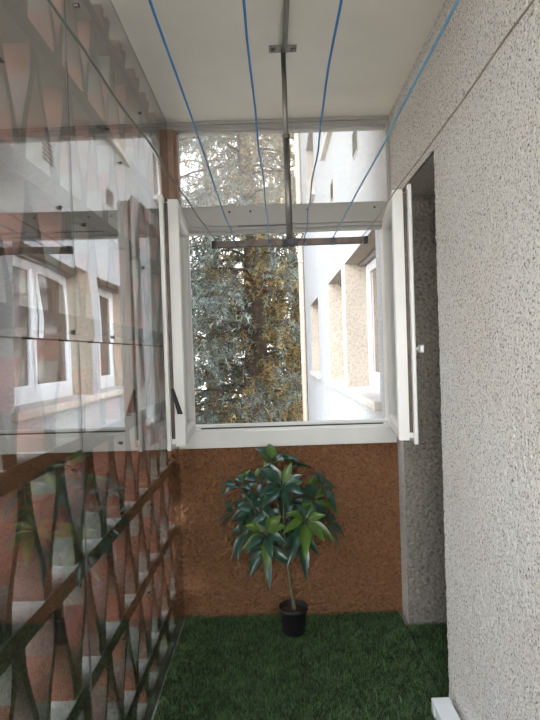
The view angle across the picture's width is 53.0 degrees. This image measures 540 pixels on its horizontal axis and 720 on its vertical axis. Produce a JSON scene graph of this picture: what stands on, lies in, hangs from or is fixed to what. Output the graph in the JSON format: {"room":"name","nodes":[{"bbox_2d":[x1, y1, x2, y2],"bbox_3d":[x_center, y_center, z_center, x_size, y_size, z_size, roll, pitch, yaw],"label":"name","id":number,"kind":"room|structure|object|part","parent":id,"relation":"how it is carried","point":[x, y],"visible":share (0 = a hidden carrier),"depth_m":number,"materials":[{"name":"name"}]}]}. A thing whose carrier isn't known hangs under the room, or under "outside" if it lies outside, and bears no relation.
{"room":"enclosed balcony","nodes":[
{"label":"enclosed balcony","id":0,"kind":"room"},
{"bbox_2d":[0,0,178,719],"bbox_3d":[-0.569,0.096,0.890,0.117,2.506,4.173,-2,1,0],"label":"wall","id":1,"kind":"structure","parent":0,"point":[45,672],"depth_m":1.49,"materials":[{"name":"clear glass"}]},
{"bbox_2d":[13,0,76,339],"bbox_3d":[-0.505,-0.590,0.168,0.014,1.113,2.348,-2,1,0],"label":"panel","id":2,"kind":"object","parent":1,"relation":"attached to","point":[60,206],"visible":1,"depth_m":1.34,"materials":[{"name":"glass"}]},
{"bbox_2d":[11,338,91,719],"bbox_3d":[-0.465,0.653,0.189,0.014,1.367,2.358,-2,1,0],"label":"panel","id":3,"kind":"object","parent":1,"relation":"attached to","point":[75,469],"visible":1,"depth_m":1.36,"materials":[{"name":"glass"}]},
{"bbox_2d":[64,0,168,345],"bbox_3d":[-0.498,-0.614,2.018,0.014,1.113,1.343,-2,1,0],"label":"panel","id":4,"kind":"object","parent":1,"relation":"attached to","point":[77,5],"visible":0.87,"depth_m":1.63,"materials":[{"name":"glass"}]},
{"bbox_2d":[79,342,184,719],"bbox_3d":[-0.458,0.629,2.054,0.014,1.367,1.363,-2,1,0],"label":"panel","id":5,"kind":"object","parent":1,"relation":"attached to","point":[121,442],"visible":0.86,"depth_m":1.53,"materials":[{"name":"glass"}]},
{"bbox_2d":[90,0,445,122],"bbox_3d":[0.308,-1.255,0.808,2.010,0.140,4.050,-2,1,0],"label":"ceiling","id":6,"kind":"structure","parent":0,"point":[378,43],"depth_m":2.10,"materials":[{"name":"paint"}]},
{"bbox_2d":[211,0,367,248],"bbox_3d":[0.059,-0.798,0.737,0.599,0.755,2.720,-2,1,0],"label":"drying rack","id":7,"kind":"object","parent":6,"relation":"hanging from","point":[284,48],"visible":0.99,"depth_m":2.07,"materials":[{"name":"metal"}]},
{"bbox_2d":[47,0,217,248],"bbox_3d":[-0.255,-0.424,0.754,0.010,0.033,2.689,-2,1,2],"label":"clothesline","id":8,"kind":"object","parent":7,"relation":"on","point":[49,1],"visible":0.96,"depth_m":0.86,"materials":[{"name":"plastic"}]},
{"bbox_2d":[148,0,235,248],"bbox_3d":[-0.141,-0.427,0.754,0.010,0.032,2.687,-2,1,0],"label":"clothesline","id":9,"kind":"object","parent":7,"relation":"on","point":[150,1],"visible":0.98,"depth_m":0.88,"materials":[{"name":"blue plastic"}]},
{"bbox_2d":[242,0,270,246],"bbox_3d":[-0.029,-0.431,0.753,0.008,0.032,2.688,-2,1,1],"label":"clothesline","id":10,"kind":"object","parent":7,"relation":"on","point":[243,1],"visible":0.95,"depth_m":0.88,"materials":[{"name":"blue plastic"}]},
{"bbox_3d":[0.049,-1.186,2.070,0.105,0.013,0.044,-2,1,0],"label":"ceiling plate","id":11,"kind":"part","parent":7,"relation":"part of","materials":[{"name":"metal"}]},
{"bbox_3d":[0.051,-1.160,0.725,0.019,0.019,2.681,-2,1,0],"label":"ceiling rail","id":12,"kind":"part","parent":7,"relation":"part of","materials":[{"name":"metal"}]},
{"bbox_3d":[0.063,-0.824,2.074,0.028,0.731,0.027,-2,1,0],"label":"post","id":13,"kind":"part","parent":7,"relation":"part of","materials":[{"name":"metal"}]},
{"bbox_2d":[282,232,303,246],"bbox_3d":[0.087,-0.460,2.077,0.089,0.052,0.040,-2,1,0],"label":"bracket","id":14,"kind":"object","parent":7,"relation":"attached to","point":[299,232],"visible":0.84,"depth_m":2.06,"materials":[{"name":"grey metal"}]},
{"bbox_2d":[304,0,342,245],"bbox_3d":[0.087,-0.435,0.753,0.010,0.032,2.688,-2,1,2],"label":"clothesline","id":15,"kind":"object","parent":7,"relation":"on","point":[341,1],"visible":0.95,"depth_m":0.88,"materials":[{"name":"blue plastic"}]},
{"bbox_2d":[332,0,459,244],"bbox_3d":[0.233,-0.440,0.752,0.008,0.033,2.688,-2,1,0],"label":"clothesline","id":16,"kind":"object","parent":7,"relation":"on","point":[456,1],"visible":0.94,"depth_m":0.90,"materials":[{"name":"blue plastic"}]},
{"bbox_2d":[362,0,534,243],"bbox_3d":[0.329,-0.443,0.752,0.008,0.032,2.687,-2,1,1],"label":"clothesline","id":17,"kind":"object","parent":7,"relation":"on","point":[532,1],"visible":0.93,"depth_m":0.90,"materials":[{"name":"plastic"}]},
{"bbox_2d":[168,440,402,618],"bbox_3d":[0.054,0.866,2.797,1.270,0.878,0.129,-2,1,0],"label":"wall","id":18,"kind":"structure","parent":0,"point":[363,574],"depth_m":2.74,"materials":[{"name":"textured plaster"}]},
{"bbox_2d":[158,115,423,450],"bbox_3d":[0.009,-0.380,2.469,1.262,1.632,0.652,-2,1,0],"label":"window","id":19,"kind":"structure","parent":18,"relation":"in","point":[394,223],"depth_m":2.69,"materials":[{"name":"white paint"}]},
{"bbox_3d":[-0.409,-0.152,2.440,0.076,1.032,0.519,-2,1,-3],"label":"sash","id":20,"kind":"part","parent":19,"relation":"part of","materials":[{"name":"white paint"}]},
{"bbox_3d":[-0.379,0.168,2.193,0.047,0.105,0.010,-2,1,4],"label":"lever","id":21,"kind":"part","parent":19,"relation":"part of","materials":[{"name":"black plastic"}]},
{"bbox_3d":[-0.403,-0.152,2.445,0.010,0.904,0.395,-2,1,-3],"label":"pane","id":22,"kind":"part","parent":19,"relation":"part of","materials":[{"name":"clear glass"}]},
{"bbox_3d":[0.074,-0.136,2.751,1.101,1.132,0.095,-2,1,0],"label":"frame","id":23,"kind":"part","parent":19,"relation":"part of","materials":[{"name":"white paint"}]},
{"bbox_3d":[0.568,-0.183,2.425,0.010,0.904,0.425,-2,1,8],"label":"pane","id":24,"kind":"part","parent":19,"relation":"part of","materials":[{"name":"clear glass"}]},
{"bbox_3d":[0.574,-0.184,2.421,0.076,1.032,0.549,-2,1,8],"label":"sash","id":25,"kind":"part","parent":19,"relation":"part of","materials":[{"name":"white paint"}]},
{"bbox_3d":[0.606,-0.042,2.199,0.038,0.120,0.073,-2,1,0],"label":"handle","id":26,"kind":"part","parent":19,"relation":"part of","materials":[{"name":"white plastic"}]},
{"bbox_2d":[144,612,433,719],"bbox_3d":[0.394,1.416,0.842,2.010,0.194,4.050,-2,1,0],"label":"floor","id":27,"kind":"structure","parent":0,"point":[174,639],"depth_m":2.32,"materials":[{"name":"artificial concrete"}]},
{"bbox_2d":[153,610,440,719],"bbox_3d":[0.103,1.302,0.834,1.096,0.052,3.816,-2,1,0],"label":"artificial turf","id":28,"kind":"object","parent":27,"relation":"on","point":[358,666],"visible":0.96,"depth_m":2.24,"materials":[{"name":"green plastic"}]},
{"bbox_2d":[217,444,344,637],"bbox_3d":[0.055,0.851,2.517,0.608,0.892,0.399,-2,1,0],"label":"potted plant","id":29,"kind":"object","parent":28,"relation":"on","point":[293,611],"visible":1,"depth_m":2.51,"materials":[{"name":"green plant"}]},
{"bbox_3d":[0.112,1.230,2.571,0.138,0.128,0.138,-2,1,0],"label":"pot","id":30,"kind":"part","parent":29,"relation":"part of","materials":[{"name":"black plastic"}]},
{"bbox_2d":[431,697,459,719],"bbox_3d":[0.614,1.275,0.640,0.066,0.066,2.652,-2,1,0],"label":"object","id":31,"kind":"object","parent":28,"relation":"on","point":[442,707],"visible":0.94,"depth_m":1.91,"materials":[{"name":"white plastic"}]},
{"bbox_3d":[0.613,1.248,0.629,0.064,0.010,2.630,-2,1,0],"label":"lid","id":32,"kind":"part","parent":31,"relation":"part of","materials":[{"name":"white plastic"}]},
{"bbox_2d":[406,622,448,696],"bbox_3d":[0.954,1.265,2.323,0.613,0.032,0.577,-2,1,0],"label":"artificial turf","id":33,"kind":"object","parent":27,"relation":"on","point":[431,641],"visible":0.22,"depth_m":2.38,"materials":[{"name":"green plastic"}]},
{"bbox_2d":[397,195,446,625],"bbox_3d":[0.998,0.243,2.429,0.720,2.071,0.842,-2,1,0],"label":"wall niche","id":34,"kind":"object","parent":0,"point":[423,470],"visible":0.21,"depth_m":2.60,"materials":[{"name":"grey paint"}]},
{"bbox_2d":[388,0,539,719],"bbox_3d":[0.934,0.048,0.872,0.623,2.506,3.950,-2,1,0],"label":"wall","id":35,"kind":"structure","parent":0,"point":[482,169],"depth_m":1.57,"materials":[{"name":"white paint"}]},
{"label":"outside","id":36,"kind":"structure","parent":0,"visible":0},
{"bbox_3d":[0.331,7.672,20.100,180.000,0.200,220.000,-2,1,0],"label":"ground","id":37,"kind":"structure","parent":36,"visible":0},
{"bbox_2d":[179,136,283,423],"bbox_3d":[-2.344,-2.132,20.821,6.350,19.586,6.863,-3,1,-44],"label":"cedar tree","id":38,"kind":"object","parent":37,"relation":"on","point":[196,150],"visible":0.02,"depth_m":20.31,"materials":[{"name":"green plant"}]},
{"bbox_2d":[179,133,302,424],"bbox_3d":[-0.317,-1.449,13.959,8.845,18.289,8.286,-2,1,-29],"label":"cedar tree","id":39,"kind":"object","parent":37,"relation":"on","point":[261,329],"visible":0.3,"depth_m":12.90,"materials":[{"name":"green plant"}]},
{"bbox_2d":[205,133,302,423],"bbox_3d":[1.202,-0.520,17.656,8.327,16.211,7.598,-2,1,0],"label":"cedar tree","id":40,"kind":"object","parent":37,"relation":"on","point":[280,162],"visible":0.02,"depth_m":17.14,"materials":[{"name":"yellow plant"}]},
{"bbox_2d":[300,130,384,420],"bbox_3d":[3.683,-0.371,6.862,6.050,16.000,8.040,-2,1,0],"label":"apartment building","id":41,"kind":"structure","parent":37,"relation":"on","point":[342,283],"depth_m":5.04,"materials":[{"name":"paint"}]},
{"bbox_2d":[294,133,308,420],"bbox_3d":[0.664,-0.323,10.734,0.128,16.000,0.146,-2,1,0],"label":"drainpipe","id":42,"kind":"object","parent":41,"relation":"attached to","point":[296,135],"visible":0.46,"depth_m":10.69,"materials":[{"name":"white metal"}]},
{"bbox_3d":[0.732,-2.423,8.542,0.270,0.059,1.570,-2,1,0],"label":"sill","id":43,"kind":"part","parent":41,"relation":"part of","materials":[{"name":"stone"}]},
{"bbox_3d":[0.818,0.225,8.576,0.270,0.059,1.570,-2,1,0],"label":"sill","id":44,"kind":"part","parent":41,"relation":"part of","materials":[{"name":"stone"}]},
{"bbox_3d":[0.722,-2.387,5.777,0.270,0.059,1.300,-2,1,0],"label":"sill","id":45,"kind":"part","parent":41,"relation":"part of","materials":[{"name":"stone"}]},
{"bbox_2d":[330,177,333,202],"bbox_3d":[0.655,-1.779,5.675,0.022,0.200,0.240,-2,1,0],"label":"vent","id":46,"kind":"object","parent":41,"relation":"attached to","point":[332,181],"depth_m":5.63,"materials":[{"name":"stone"}]},
{"bbox_3d":[0.808,0.261,5.811,0.270,0.059,1.300,-2,1,0],"label":"sill","id":47,"kind":"part","parent":41,"relation":"part of","materials":[{"name":"paint"}]},
{"bbox_2d":[352,131,358,159],"bbox_3d":[0.652,-1.669,4.126,0.022,0.200,0.240,-2,1,0],"label":"vent","id":48,"kind":"object","parent":41,"relation":"attached to","point":[355,134],"depth_m":4.10,"materials":[{"name":"stone"}]},
{"bbox_3d":[0.802,0.281,4.236,0.270,0.059,1.590,-2,1,0],"label":"sill","id":49,"kind":"part","parent":41,"relation":"part of","materials":[{"name":"stone"}]},
{"bbox_3d":[0.830,-0.860,4.221,0.040,0.029,1.466,-2,1,0],"label":"blind rail","id":50,"kind":"part","parent":41,"relation":"part of","materials":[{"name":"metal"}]},
{"bbox_3d":[0.917,-0.338,4.575,0.008,0.900,0.585,-2,1,0],"label":"pane","id":51,"kind":"part","parent":41,"relation":"part of","materials":[{"name":"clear glass"}]}
]}

